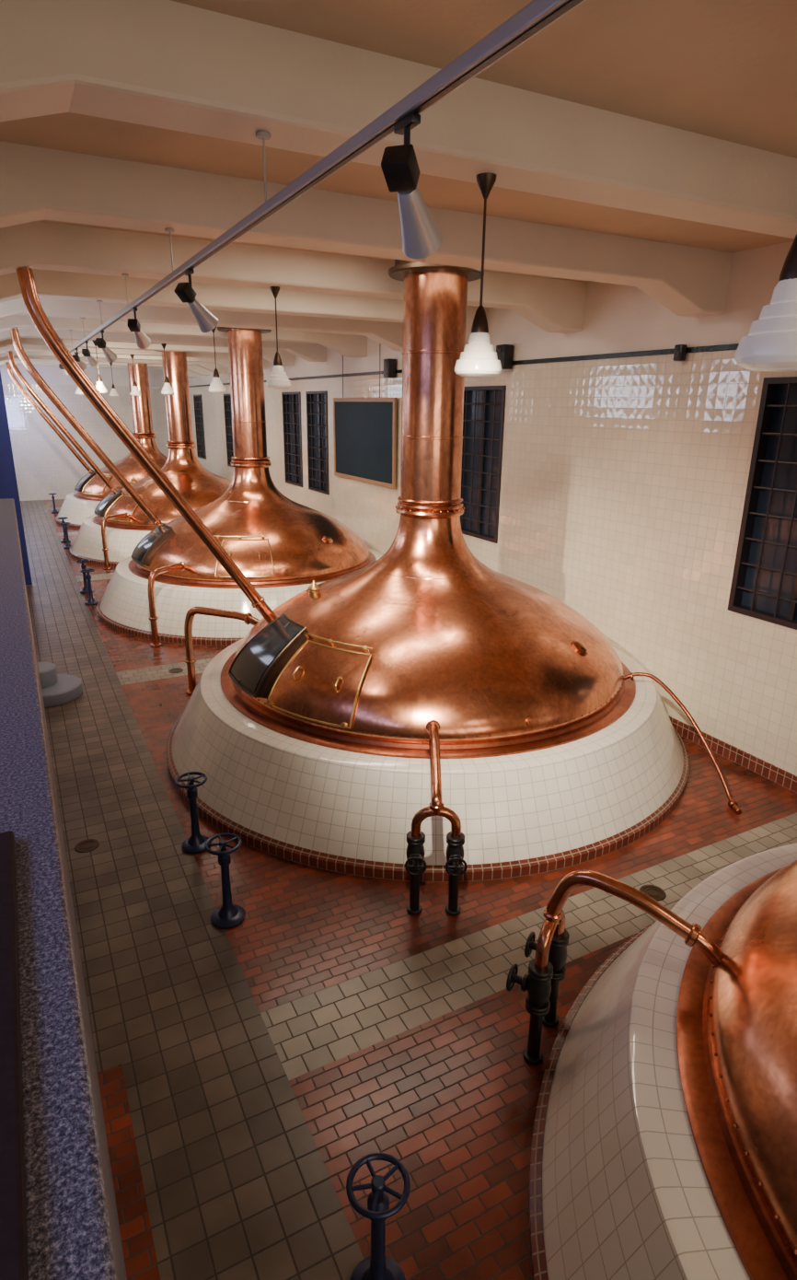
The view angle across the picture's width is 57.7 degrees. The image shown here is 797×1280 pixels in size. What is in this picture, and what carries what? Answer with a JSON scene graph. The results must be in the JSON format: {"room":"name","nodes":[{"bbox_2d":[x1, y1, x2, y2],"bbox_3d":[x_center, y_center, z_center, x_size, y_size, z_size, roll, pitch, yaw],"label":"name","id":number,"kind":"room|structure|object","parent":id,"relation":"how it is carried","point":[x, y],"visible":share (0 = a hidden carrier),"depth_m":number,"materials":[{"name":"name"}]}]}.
{"room":"processing plant","nodes":[
{"label":"processing plant","id":0,"kind":"room"},
{"bbox_2d":[0,365,168,500],"bbox_3d":[-15.717,-9.873,34.195,11.100,6.300,0.001,-9,20,-26],"label":"wall","id":1,"kind":"structure","parent":0,"point":[44,465],"depth_m":34.25,"materials":[{"name":"beige tile"}]},
{"bbox_2d":[0,314,367,357],"bbox_3d":[-4.837,-6.730,15.818,8.950,0.680,0.450,-9,20,-26],"label":"ceiling beam","id":2,"kind":"structure","parent":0,"point":[349,345],"depth_m":15.73,"materials":[{"name":"beige paint"}]},
{"bbox_2d":[0,297,403,351],"bbox_3d":[-3.633,-6.005,13.630,8.950,0.680,0.450,-9,20,-26],"label":"ceiling beam","id":3,"kind":"structure","parent":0,"point":[389,334],"depth_m":13.59,"materials":[{"name":"beige paint"}]},
{"bbox_2d":[0,268,488,343],"bbox_3d":[-2.430,-5.280,11.443,8.950,0.680,0.450,-9,20,-26],"label":"ceiling beam","id":4,"kind":"structure","parent":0,"point":[55,285],"depth_m":11.04,"materials":[{"name":"beige paint"}]},
{"bbox_2d":[0,221,586,333],"bbox_3d":[-1.226,-4.555,9.255,8.950,0.680,0.450,-9,20,-26],"label":"ceiling beam","id":5,"kind":"structure","parent":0,"point":[552,305],"depth_m":8.74,"materials":[{"name":"beige paint"}]},
{"bbox_2d":[0,140,733,317],"bbox_3d":[-0.023,-3.831,7.067,8.950,0.680,0.450,-9,20,-26],"label":"ceiling beam","id":6,"kind":"structure","parent":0,"point":[37,183],"depth_m":6.51,"materials":[{"name":"beige paint"}]},
{"bbox_2d":[0,0,796,282],"bbox_3d":[-5.659,-6.833,15.005,11.100,0.001,43.300,-9,20,-26],"label":"ceiling","id":7,"kind":"structure","parent":0,"point":[727,70],"depth_m":4.17,"materials":[{"name":"paint"}]},
{"bbox_2d":[74,352,84,395],"bbox_3d":[-9.707,-8.072,21.934,0.326,1.215,0.326,-9,20,-26],"label":"pendant lamp","id":8,"kind":"object","parent":7,"relation":"hanging from","point":[78,391],"visible":0.38,"depth_m":21.97,"materials":[{"name":"white glass"}]},
{"bbox_2d":[0,362,197,377],"bbox_3d":[-13.262,-11.804,31.132,8.950,0.680,0.450,-9,20,-26],"label":"ceiling beam","id":9,"kind":"structure","parent":7,"relation":"attached to","point":[191,374],"depth_m":31.26,"materials":[{"name":"beige paint"}]},
{"bbox_2d":[92,339,107,394],"bbox_3d":[-7.300,-6.623,17.559,0.326,1.215,0.326,-9,20,-26],"label":"pendant lamp","id":10,"kind":"object","parent":7,"relation":"hanging from","point":[99,386],"visible":0.82,"depth_m":17.60,"materials":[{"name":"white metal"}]},
{"bbox_2d":[0,359,211,375],"bbox_3d":[-12.059,-11.079,28.944,8.950,0.680,0.450,-9,20,-26],"label":"ceiling beam","id":11,"kind":"structure","parent":7,"relation":"attached to","point":[196,369],"depth_m":29.18,"materials":[{"name":"beige paint"}]},
{"bbox_2d":[0,355,227,373],"bbox_3d":[-10.855,-10.354,26.757,8.950,0.680,0.450,-9,20,-26],"label":"ceiling beam","id":12,"kind":"structure","parent":7,"relation":"attached to","point":[208,366],"depth_m":27.14,"materials":[{"name":"beige paint"}]},
{"bbox_2d":[109,362,118,396],"bbox_3d":[-10.696,-9.736,27.019,0.326,1.215,0.326,-9,20,-26],"label":"pendant lamp","id":13,"kind":"object","parent":7,"relation":"hanging from","point":[113,393],"visible":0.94,"depth_m":27.06,"materials":[{"name":"white glass"}]},
{"bbox_2d":[0,350,229,369],"bbox_3d":[-9.651,-9.629,24.569,8.950,0.680,0.450,-9,20,-26],"label":"ceiling beam","id":14,"kind":"structure","parent":7,"relation":"attached to","point":[225,363],"depth_m":24.69,"materials":[{"name":"beige paint"}]},
{"bbox_2d":[0,345,267,369],"bbox_3d":[-8.448,-8.904,22.381,8.950,0.680,0.450,-9,20,-26],"label":"ceiling beam","id":15,"kind":"structure","parent":7,"relation":"attached to","point":[38,348],"depth_m":22.23,"materials":[{"name":"beige paint"}]},
{"bbox_2d":[129,354,141,395],"bbox_3d":[-8.289,-8.286,22.644,0.326,1.215,0.326,-9,20,-26],"label":"pendant lamp","id":16,"kind":"object","parent":7,"relation":"hanging from","point":[135,391],"visible":1,"depth_m":22.69,"materials":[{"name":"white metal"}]},
{"bbox_2d":[0,337,294,365],"bbox_3d":[-7.244,-8.180,20.194,8.950,0.680,0.450,-9,20,-26],"label":"ceiling beam","id":17,"kind":"structure","parent":7,"relation":"attached to","point":[287,358],"depth_m":20.32,"materials":[{"name":"beige paint"}]},
{"bbox_2d":[0,327,326,361],"bbox_3d":[-6.041,-7.455,18.006,8.950,0.680,0.450,-9,20,-26],"label":"ceiling beam","id":18,"kind":"structure","parent":7,"relation":"attached to","point":[309,352],"depth_m":18.14,"materials":[{"name":"beige paint"}]},
{"bbox_2d":[60,130,270,347],"bbox_3d":[-4.349,-4.768,10.550,0.080,0.342,15.680,-9,20,-26],"label":"suspension wires","id":19,"kind":"object","parent":7,"relation":"hanging from","point":[262,135],"visible":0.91,"depth_m":4.02,"materials":[{"name":"metal"}]},
{"bbox_2d":[57,0,586,360],"bbox_3d":[-3.439,-4.029,8.955,0.060,0.055,23.500,-9,20,-26],"label":"track","id":20,"kind":"object","parent":19,"relation":"hanging from","point":[538,15],"visible":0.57,"depth_m":2.65,"materials":[{"name":"metal"}]},
{"bbox_2d":[58,363,69,374],"bbox_3d":[-8.242,-6.725,17.788,0.172,0.380,0.408,-2,18,-9],"label":"track spotlight","id":21,"kind":"object","parent":20,"relation":"hanging from","point":[61,366],"visible":0.51,"depth_m":17.77,"materials":[{"name":"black metal"}]},
{"bbox_2d":[72,348,86,370],"bbox_3d":[-6.386,-5.600,14.426,0.172,0.400,0.406,-1,18,-4],"label":"track spotlight","id":22,"kind":"object","parent":20,"relation":"hanging from","point":[76,357],"visible":0.77,"depth_m":14.38,"materials":[{"name":"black metal"}]},
{"bbox_2d":[81,340,97,366],"bbox_3d":[-5.460,-5.042,12.743,0.172,0.400,0.406,-1,18,-4],"label":"track spotlight","id":23,"kind":"object","parent":20,"relation":"hanging from","point":[92,361],"visible":1,"depth_m":12.73,"materials":[{"name":"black metal"}]},
{"bbox_2d":[94,330,116,362],"bbox_3d":[-4.383,-4.385,10.811,0.172,0.433,0.391,3,18,8],"label":"track spotlight","id":24,"kind":"object","parent":20,"relation":"hanging from","point":[110,356],"visible":1,"depth_m":10.79,"materials":[{"name":"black metal"}]},
{"bbox_2d":[127,307,151,349],"bbox_3d":[-2.958,-3.532,8.201,0.172,0.411,0.403,0,18,-2],"label":"track spotlight","id":25,"kind":"object","parent":20,"relation":"hanging from","point":[143,341],"visible":1,"depth_m":8.18,"materials":[{"name":"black metal"}]},
{"bbox_2d":[174,268,218,332],"bbox_3d":[-1.633,-2.731,5.842,0.172,0.446,0.379,10,20,26],"label":"track spotlight","id":26,"kind":"object","parent":20,"relation":"hanging from","point":[205,320],"visible":1,"depth_m":5.81,"materials":[{"name":"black metal"}]},
{"bbox_2d":[381,113,442,258],"bbox_3d":[0.050,-1.721,2.773,0.172,0.435,0.390,7,19,19],"label":"track spotlight","id":27,"kind":"object","parent":20,"relation":"hanging from","point":[422,237],"visible":1,"depth_m":2.72,"materials":[{"name":"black metal"}]},
{"bbox_2d":[161,343,174,395],"bbox_3d":[-5.881,-6.836,18.269,0.326,1.215,0.326,-9,20,-26],"label":"pendant lamp","id":28,"kind":"object","parent":7,"relation":"hanging from","point":[167,389],"visible":1,"depth_m":18.31,"materials":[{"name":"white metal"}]},
{"bbox_2d":[209,326,225,393],"bbox_3d":[-3.519,-5.380,13.871,0.326,1.215,0.326,-9,20,-26],"label":"pendant lamp","id":29,"kind":"object","parent":7,"relation":"hanging from","point":[216,386],"visible":0.94,"depth_m":13.91,"materials":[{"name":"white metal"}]},
{"bbox_2d":[266,286,290,388],"bbox_3d":[-1.564,-3.869,9.291,0.326,1.215,0.326,-9,20,-26],"label":"pendant lamp","id":30,"kind":"object","parent":7,"relation":"hanging from","point":[278,378],"visible":1,"depth_m":9.33,"materials":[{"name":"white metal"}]},
{"bbox_2d":[333,343,396,488],"bbox_3d":[-0.910,-5.849,18.122,0.060,3.690,3.660,-9,20,-26],"label":"blackboard","id":31,"kind":"object","parent":7,"relation":"hanging from","point":[365,429],"visible":0.97,"depth_m":18.14,"materials":[{"name":"stone"}]},
{"bbox_2d":[454,172,501,377],"bbox_3d":[0.555,-2.387,4.803,0.326,1.215,0.326,-9,20,-26],"label":"pendant lamp","id":32,"kind":"object","parent":7,"relation":"hanging from","point":[479,358],"visible":1,"depth_m":4.84,"materials":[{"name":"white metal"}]},
{"bbox_2d":[734,233,796,372],"bbox_3d":[1.346,-1.726,2.248,0.326,1.675,0.326,-9,20,-26],"label":"pendant lamp","id":33,"kind":"object","parent":7,"relation":"hanging from","point":[771,343],"visible":1,"depth_m":2.39,"materials":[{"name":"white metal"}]},
{"bbox_2d":[0,0,796,238],"bbox_3d":[1.181,-3.106,4.880,8.950,0.680,0.450,-9,20,-26],"label":"ceiling beam","id":34,"kind":"structure","parent":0,"point":[168,64],"depth_m":3.90,"materials":[{"name":"beige paint"}]},
{"bbox_2d":[20,499,796,1279],"bbox_3d":[-5.730,-0.842,16.951,11.100,0.001,43.300,-9,20,-26],"label":"floor","id":35,"kind":"structure","parent":0,"point":[245,1071],"depth_m":5.75,"materials":[{"name":"tile"}]},
{"bbox_2d":[0,371,32,585],"bbox_3d":[-9.739,-4.448,17.710,0.530,6.300,0.500,-9,20,-26],"label":"pillar","id":36,"kind":"structure","parent":35,"relation":"on","point":[8,484],"depth_m":17.67,"materials":[{"name":"paint"}]},
{"bbox_2d":[48,493,58,512],"bbox_3d":[-14.545,-5.774,30.493,0.321,0.813,0.321,-9,20,-26],"label":"post","id":37,"kind":"object","parent":35,"relation":"on","point":[52,496],"visible":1,"depth_m":30.48,"materials":[{"name":"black metal"}]},
{"bbox_2d":[37,662,82,707],"bbox_3d":[-5.596,0.669,11.523,0.980,0.478,0.980,-9,20,-26],"label":"pedestal","id":38,"kind":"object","parent":35,"relation":"on","point":[56,689],"depth_m":11.40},
{"bbox_2d":[0,498,127,1279],"bbox_3d":[-1.279,2.037,2.586,0.482,3.500,13.400,-9,20,-26],"label":"parapet","id":39,"kind":"object","parent":35,"relation":"on","point":[74,1233],"visible":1,"depth_m":1.34,"materials":[{"name":"blue stone"}]},
{"bbox_2d":[0,830,28,1279],"bbox_3d":[-0.331,0.941,0.279,0.370,0.030,3.250,-9,20,-26],"label":"panel","id":40,"kind":"object","parent":39,"relation":"on","point":[14,1258],"visible":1,"depth_m":1.07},
{"bbox_2d":[58,517,70,542],"bbox_3d":[-11.208,-3.698,24.222,0.321,0.813,0.321,-9,20,-26],"label":"post","id":41,"kind":"object","parent":35,"relation":"on","point":[62,518],"visible":0.86,"depth_m":24.20,"materials":[{"name":"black metal"}]},
{"bbox_2d":[59,522,70,548],"bbox_3d":[-10.652,-3.363,23.212,0.321,0.813,0.321,-9,20,-26],"label":"post","id":42,"kind":"object","parent":35,"relation":"on","point":[68,545],"visible":0.98,"depth_m":23.19,"materials":[{"name":"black metal"}]},
{"bbox_2d":[75,558,93,593],"bbox_3d":[-7.734,-1.572,17.805,0.321,0.813,0.321,-9,20,-26],"label":"post","id":43,"kind":"object","parent":35,"relation":"on","point":[85,590],"visible":0.97,"depth_m":17.79,"materials":[{"name":"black metal"}]},
{"bbox_2d":[74,838,99,852],"bbox_3d":[-3.317,2.188,7.695,0.250,0.007,0.250,-9,20,-26],"label":"floor drain","id":44,"kind":"object","parent":35,"relation":"on","point":[87,845],"visible":1,"depth_m":7.69,"materials":[{"name":"brown metal"}]},
{"bbox_2d":[80,568,98,605],"bbox_3d":[-7.178,-1.238,16.795,0.321,0.813,0.321,-9,20,-26],"label":"post","id":45,"kind":"object","parent":35,"relation":"on","point":[91,601],"visible":0.99,"depth_m":16.78,"materials":[{"name":"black metal"}]},
{"bbox_2d":[55,362,167,528],"bbox_3d":[-10.359,-8.067,28.827,6.835,6.296,7.240,-9,20,-26],"label":"kettle","id":46,"kind":"object","parent":35,"relation":"on","point":[78,506],"visible":0.49,"depth_m":27.93,"materials":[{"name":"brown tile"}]},
{"bbox_2d":[5,361,93,472],"bbox_3d":[-13.439,-8.448,28.195,2.775,4.395,0.200,-9,20,-26],"label":"copper pipe","id":47,"kind":"object","parent":46,"relation":"attached to","point":[8,366],"visible":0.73,"depth_m":27.94,"materials":[{"name":"brown metal"}]},
{"bbox_2d":[69,350,231,567],"bbox_3d":[-7.072,-6.088,22.853,6.835,6.296,7.240,-9,20,-26],"label":"kettle","id":48,"kind":"object","parent":35,"relation":"on","point":[199,486],"visible":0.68,"depth_m":21.90,"materials":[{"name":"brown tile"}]},
{"bbox_2d":[6,350,116,491],"bbox_3d":[-10.152,-6.469,22.221,2.775,4.395,0.200,-9,20,-26],"label":"copper pipe","id":49,"kind":"object","parent":48,"relation":"attached to","point":[10,354],"visible":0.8,"depth_m":21.95,"materials":[{"name":"brown metal"}]},
{"bbox_2d":[101,512,133,569],"bbox_3d":[-8.014,-2.890,20.780,0.220,1.474,1.433,7,19,20],"label":"drain pipe","id":50,"kind":"object","parent":48,"relation":"attached to","point":[126,515],"visible":1,"depth_m":20.28,"materials":[{"name":"orange metal"}]},
{"bbox_2d":[168,667,183,673],"bbox_3d":[-3.930,0.538,12.753,0.250,0.007,0.250,-9,20,-26],"label":"floor drain","id":51,"kind":"object","parent":35,"relation":"on","point":[177,669],"visible":1,"depth_m":12.73,"materials":[{"name":"brown metal"}]},
{"bbox_2d":[174,771,211,853],"bbox_3d":[-2.150,1.810,7.594,0.321,0.813,0.321,-9,20,-26],"label":"post","id":52,"kind":"object","parent":35,"relation":"on","point":[194,843],"visible":0.98,"depth_m":7.58,"materials":[{"name":"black metal"}]},
{"bbox_2d":[204,832,245,929],"bbox_3d":[-1.557,2.167,6.517,0.321,0.813,0.321,-9,20,-26],"label":"post","id":53,"kind":"object","parent":35,"relation":"on","point":[229,915],"visible":1,"depth_m":6.51,"materials":[{"name":"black metal"}]},
{"bbox_2d":[96,326,383,645],"bbox_3d":[-3.554,-3.969,16.458,6.835,6.296,7.240,-9,20,-26],"label":"kettle","id":54,"kind":"object","parent":35,"relation":"on","point":[281,544],"visible":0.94,"depth_m":15.34,"materials":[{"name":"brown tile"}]},
{"bbox_2d":[9,328,162,526],"bbox_3d":[-6.551,-4.324,15.666,2.773,4.343,0.200,-9,20,-26],"label":"copper pipe","id":55,"kind":"object","parent":54,"relation":"attached to","point":[14,332],"visible":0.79,"depth_m":15.36,"materials":[{"name":"brown metal"}]},
{"bbox_2d":[147,561,191,646],"bbox_3d":[-4.496,-0.771,14.385,0.220,1.474,1.433,7,19,20],"label":"drain pipe","id":56,"kind":"object","parent":54,"relation":"attached to","point":[153,618],"visible":1,"depth_m":13.88,"materials":[{"name":"orange metal"}]},
{"bbox_2d":[346,1152,410,1279],"bbox_3d":[-0.105,3.088,3.734,0.321,0.813,0.321,-9,20,-26],"label":"handwheel","id":57,"kind":"object","parent":35,"relation":"on","point":[378,1266],"visible":1,"depth_m":3.67,"materials":[{"name":"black metal"}]},
{"bbox_2d":[166,259,689,882],"bbox_3d":[0.242,-1.683,9.559,6.835,6.296,7.240,-9,20,-26],"label":"kettle","id":58,"kind":"object","parent":35,"relation":"on","point":[308,735],"visible":1,"depth_m":8.18,"materials":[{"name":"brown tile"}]},
{"bbox_2d":[15,267,272,617],"bbox_3d":[-2.930,-2.135,9.090,2.774,4.364,0.200,-9,20,-26],"label":"copper pipe","id":59,"kind":"object","parent":58,"relation":"attached to","point":[26,277],"visible":0.86,"depth_m":8.70,"materials":[{"name":"metal"}]},
{"bbox_2d":[184,605,259,694],"bbox_3d":[-2.730,0.228,11.372,1.533,1.474,0.223,7,19,19],"label":"drain pipe","id":60,"kind":"object","parent":58,"relation":"attached to","point":[248,618],"visible":0.91,"depth_m":11.35,"materials":[{"name":"orange metal"}]},
{"bbox_2d":[405,720,467,915],"bbox_3d":[0.344,1.671,7.146,0.553,1.409,1.675,1,18,1],"label":"pipe","id":61,"kind":"object","parent":35,"relation":"on","point":[415,865],"visible":1,"depth_m":6.50,"materials":[{"name":"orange metal"}]},
{"bbox_2d":[506,870,724,1064],"bbox_3d":[1.490,2.322,4.959,1.365,1.547,0.573,10,20,27],"label":"pipe","id":62,"kind":"object","parent":35,"relation":"on","point":[548,968],"visible":1,"depth_m":4.98,"materials":[{"name":"orange metal"}]},
{"bbox_2d":[640,884,666,901],"bbox_3d":[2.483,2.465,7.055,0.250,0.007,0.250,-9,20,-26],"label":"floor drain","id":63,"kind":"object","parent":35,"relation":"on","point":[656,892],"visible":0.89,"depth_m":7.06,"materials":[{"name":"brown metal"}]},
{"bbox_2d":[528,842,796,1279],"bbox_3d":[4.137,0.623,2.602,6.715,6.296,7.240,-9,20,-26],"label":"kettle","id":64,"kind":"object","parent":35,"relation":"on","point":[665,1141],"visible":0.93,"depth_m":3.90,"materials":[{"name":"white tile"}]},
{"bbox_2d":[623,672,742,814],"bbox_3d":[3.573,1.201,9.043,0.308,1.200,1.922,-10,21,-30],"label":"pipe","id":65,"kind":"object","parent":35,"relation":"on","point":[733,804],"visible":0.98,"depth_m":8.95,"materials":[{"name":"orange metal"}]},
{"bbox_2d":[188,241,796,775],"bbox_3d":[-0.704,-4.589,18.474,0.160,6.300,43.300,-9,20,-26],"label":"wall","id":66,"kind":"structure","parent":0,"point":[624,480],"depth_m":10.64,"materials":[{"name":"beige tile"}]},
{"bbox_2d":[194,395,204,456],"bbox_3d":[-9.308,-9.989,33.879,0.040,2.860,1.600,-9,20,-26],"label":"window grille","id":67,"kind":"object","parent":66,"relation":"attached to","point":[195,401],"visible":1,"depth_m":33.86,"materials":[{"name":"black metal"}]},
{"bbox_2d":[193,394,206,459],"bbox_3d":[-9.273,-9.994,33.897,0.150,2.860,1.600,-9,20,-26],"label":"frame","id":68,"kind":"object","parent":66,"relation":"attached to","point":[199,395],"visible":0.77,"depth_m":34.21,"materials":[{"name":"black metal"}]},
{"bbox_2d":[197,395,205,456],"bbox_3d":[-9.189,-10.006,33.939,0.001,2.860,1.600,-9,20,-26],"label":"pane","id":69,"kind":"object","parent":66,"relation":"attached to","point":[197,396],"visible":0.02,"depth_m":34.35,"materials":[{"name":"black glass"}]},
{"bbox_2d":[223,394,233,467],"bbox_3d":[-6.750,-8.474,29.311,0.150,2.860,1.500,-9,20,-26],"label":"frame","id":70,"kind":"object","parent":66,"relation":"attached to","point":[225,395],"visible":0.3,"depth_m":29.84,"materials":[{"name":"black metal"}]},
{"bbox_2d":[224,395,233,462],"bbox_3d":[-6.785,-8.469,29.294,0.040,2.860,1.500,-9,20,-26],"label":"window grille","id":71,"kind":"object","parent":66,"relation":"attached to","point":[226,410],"visible":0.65,"depth_m":29.39,"materials":[{"name":"black metal"}]},
{"bbox_2d":[227,395,232,462],"bbox_3d":[-6.666,-8.487,29.353,0.001,2.860,1.500,-9,20,-26],"label":"pane","id":72,"kind":"object","parent":66,"relation":"attached to","point":[228,398],"visible":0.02,"depth_m":29.75,"materials":[{"name":"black glass"}]},
{"bbox_2d":[281,391,302,487],"bbox_3d":[-3.336,-6.418,23.105,0.150,2.860,1.650,-9,20,-26],"label":"frame","id":73,"kind":"object","parent":66,"relation":"attached to","point":[284,396],"visible":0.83,"depth_m":23.38,"materials":[{"name":"black metal"}]},
{"bbox_2d":[283,394,302,484],"bbox_3d":[-3.371,-6.413,23.088,0.040,2.860,1.650,-9,20,-26],"label":"window grille","id":74,"kind":"object","parent":66,"relation":"attached to","point":[286,402],"visible":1,"depth_m":23.06,"materials":[{"name":"black metal"}]},
{"bbox_2d":[287,394,302,483],"bbox_3d":[-3.252,-6.431,23.148,0.001,2.860,1.650,-9,20,-26],"label":"pane","id":75,"kind":"object","parent":66,"relation":"attached to","point":[291,395],"visible":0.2,"depth_m":23.39,"materials":[{"name":"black glass"}]},
{"bbox_2d":[305,390,329,494],"bbox_3d":[-2.334,-5.815,21.284,0.150,2.860,1.620,-9,20,-26],"label":"frame","id":76,"kind":"object","parent":66,"relation":"attached to","point":[308,393],"visible":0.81,"depth_m":21.55,"materials":[{"name":"black metal"}]},
{"bbox_2d":[307,393,329,490],"bbox_3d":[-2.368,-5.810,21.266,0.040,2.860,1.620,-9,20,-26],"label":"window grille","id":77,"kind":"object","parent":66,"relation":"attached to","point":[310,402],"visible":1,"depth_m":21.25,"materials":[{"name":"black metal"}]},
{"bbox_2d":[311,393,327,490],"bbox_3d":[-2.250,-5.828,21.326,0.001,2.860,1.620,-9,20,-26],"label":"pane","id":78,"kind":"object","parent":66,"relation":"attached to","point":[318,474],"visible":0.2,"depth_m":21.53,"materials":[{"name":"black glass"}]},
{"bbox_2d":[384,358,396,377],"bbox_3d":[-0.186,-6.203,16.502,0.240,0.400,0.260,-9,20,-26],"label":"wall speaker","id":79,"kind":"object","parent":66,"relation":"attached to","point":[389,364],"visible":1,"depth_m":16.40,"materials":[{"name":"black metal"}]},
{"bbox_2d":[188,343,739,387],"bbox_3d":[-0.763,-6.555,17.791,0.025,0.070,43.300,-9,20,-26],"label":"trim","id":80,"kind":"structure","parent":66,"relation":"attached to","point":[734,346],"depth_m":10.94,"materials":[{"name":"black metal"}]},
{"bbox_2d":[460,389,502,536],"bbox_3d":[1.671,-3.466,14.199,0.001,2.860,1.620,-9,20,-26],"label":"pane","id":81,"kind":"object","parent":66,"relation":"attached to","point":[471,408],"visible":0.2,"depth_m":14.27,"materials":[{"name":"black glass"}]},
{"bbox_2d":[460,389,503,536],"bbox_3d":[1.553,-3.449,14.140,0.040,2.860,1.620,-9,20,-26],"label":"window grille","id":82,"kind":"object","parent":66,"relation":"attached to","point":[466,403],"visible":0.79,"depth_m":14.07,"materials":[{"name":"black metal"}]},
{"bbox_2d":[461,385,506,543],"bbox_3d":[1.587,-3.454,14.157,0.150,2.860,1.620,-9,20,-26],"label":"frame","id":83,"kind":"object","parent":66,"relation":"attached to","point":[483,389],"visible":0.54,"depth_m":13.81,"materials":[{"name":"black metal"}]},
{"bbox_2d":[496,344,513,369],"bbox_3d":[1.874,-4.991,12.748,0.240,0.400,0.260,-9,20,-26],"label":"wall speaker","id":84,"kind":"object","parent":66,"relation":"attached to","point":[505,352],"visible":0.84,"depth_m":12.64,"materials":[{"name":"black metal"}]},
{"bbox_2d":[674,344,687,360],"bbox_3d":[3.723,-3.786,9.529,0.140,0.200,0.130,-9,20,-26],"label":"wall speaker","id":85,"kind":"object","parent":66,"relation":"attached to","point":[680,350],"visible":1,"depth_m":9.48,"materials":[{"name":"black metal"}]},
{"bbox_2d":[669,715,796,792],"bbox_3d":[-0.823,-1.676,19.374,0.030,0.198,43.300,-9,20,-26],"label":"baseboard","id":86,"kind":"structure","parent":66,"relation":"attached to","point":[781,776],"depth_m":9.59,"materials":[{"name":"red tile"}]},
{"bbox_2d":[728,376,796,629],"bbox_3d":[4.770,-1.537,8.372,0.150,2.860,1.630,-9,20,-26],"label":"frame","id":87,"kind":"object","parent":66,"relation":"attached to","point":[770,384],"visible":1,"depth_m":8.93,"materials":[{"name":"black metal"}]},
{"bbox_2d":[737,383,796,616],"bbox_3d":[4.735,-1.532,8.355,0.040,2.860,1.630,-9,20,-26],"label":"window grille","id":88,"kind":"object","parent":66,"relation":"attached to","point":[786,405],"visible":1,"depth_m":8.70,"materials":[{"name":"black metal"}]},
{"bbox_2d":[741,384,796,619],"bbox_3d":[4.854,-1.550,8.414,0.001,2.860,1.630,-9,20,-26],"label":"pane","id":89,"kind":"object","parent":66,"relation":"attached to","point":[782,504],"visible":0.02,"depth_m":8.85,"materials":[{"name":"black glass"}]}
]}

